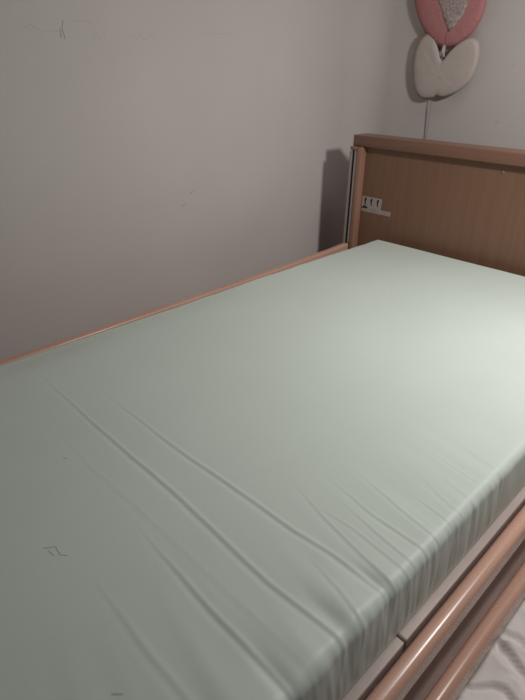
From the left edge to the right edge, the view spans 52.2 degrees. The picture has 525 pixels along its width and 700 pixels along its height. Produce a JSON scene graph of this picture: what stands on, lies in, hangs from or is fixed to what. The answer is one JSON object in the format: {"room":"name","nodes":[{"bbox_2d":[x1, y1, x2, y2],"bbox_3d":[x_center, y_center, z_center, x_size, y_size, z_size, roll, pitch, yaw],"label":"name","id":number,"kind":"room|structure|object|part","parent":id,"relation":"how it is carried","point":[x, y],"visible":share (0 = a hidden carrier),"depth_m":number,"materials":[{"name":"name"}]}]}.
{"room":"bedroom","nodes":[
{"label":"bedroom","id":0,"kind":"room"},
{"bbox_2d":[0,0,394,359],"bbox_3d":[-0.985,-0.623,0.887,3.900,2.500,0.240,-24,37,-39],"label":"wall","id":1,"kind":"structure","parent":0,"point":[154,154],"depth_m":1.66,"materials":[{"name":"paint"}]},
{"bbox_2d":[381,0,524,149],"bbox_3d":[1.652,-0.679,1.063,0.120,2.500,3.675,-24,37,-39],"label":"wall","id":2,"kind":"structure","parent":0,"point":[489,110],"depth_m":1.90,"materials":[{"name":"paint"}]},
{"bbox_2d":[413,0,486,138],"bbox_3d":[0.634,-1.005,1.921,0.038,0.730,0.284,-24,37,-39],"label":"wall decoration","id":3,"kind":"object","parent":2,"relation":"attached to","point":[446,23],"visible":1,"depth_m":1.87,"materials":[{"name":"beige fabric"}]},
{"bbox_3d":[0.636,-0.884,1.992,0.012,0.450,0.045,-7,29,-15],"label":"stem","id":4,"kind":"part","parent":3,"relation":"part of","materials":[{"name":"white"}]},
{"bbox_2d":[414,0,486,46],"bbox_3d":[0.633,-1.198,1.821,0.027,0.295,0.276,-24,37,-39],"label":"flower","id":5,"kind":"object","parent":3,"relation":"on","point":[446,23],"depth_m":1.83,"materials":[{"name":"pink fabric"}]},
{"bbox_3d":[0.244,1.093,0.454,4.020,0.100,3.675,-24,37,-39],"label":"floor","id":6,"kind":"structure","parent":0,"visible":0},
{"bbox_2d":[0,133,524,699],"bbox_3d":[-0.022,0.133,1.184,2.262,0.910,1.146,-24,37,-39],"label":"bed","id":7,"kind":"object","parent":6,"relation":"on","point":[459,201],"visible":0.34,"depth_m":1.68,"materials":[{"name":"brown wood"}]},
{"bbox_2d":[0,240,524,699],"bbox_3d":[0.036,0.110,1.135,2.000,0.130,0.908,-24,37,-39],"label":"mattress","id":8,"kind":"object","parent":7,"relation":"on","point":[249,490],"visible":1,"depth_m":0.84,"materials":[{"name":"green fabric"}]},
{"bbox_3d":[0.355,-0.442,2.155,0.042,0.710,0.052,-24,37,-39],"label":"guide post","id":9,"kind":"part","parent":7,"relation":"part of","materials":[{"name":"brown wood"}]},
{"bbox_3d":[-0.447,0.359,0.833,0.764,0.038,1.053,-24,37,-39],"label":"frame","id":10,"kind":"part","parent":7,"relation":"part of","materials":[{"name":"metal"}]},
{"bbox_3d":[0.750,-0.294,1.815,0.024,0.655,1.104,-24,37,-39],"label":"headboard","id":11,"kind":"part","parent":7,"relation":"part of","materials":[{"name":"brown wood"}]},
{"bbox_3d":[0.261,0.042,1.451,1.212,0.038,1.053,-24,37,-39],"label":"frame","id":12,"kind":"part","parent":7,"relation":"part of","materials":[{"name":"metal"}]},
{"bbox_2d":[456,597,524,699],"bbox_3d":[0.632,0.718,0.955,0.949,0.102,0.602,-24,37,-39],"label":"sheet","id":13,"kind":"object","parent":6,"relation":"on","point":[500,675],"visible":0.45,"depth_m":1.09,"materials":[{"name":"grey fabric"}]}
]}

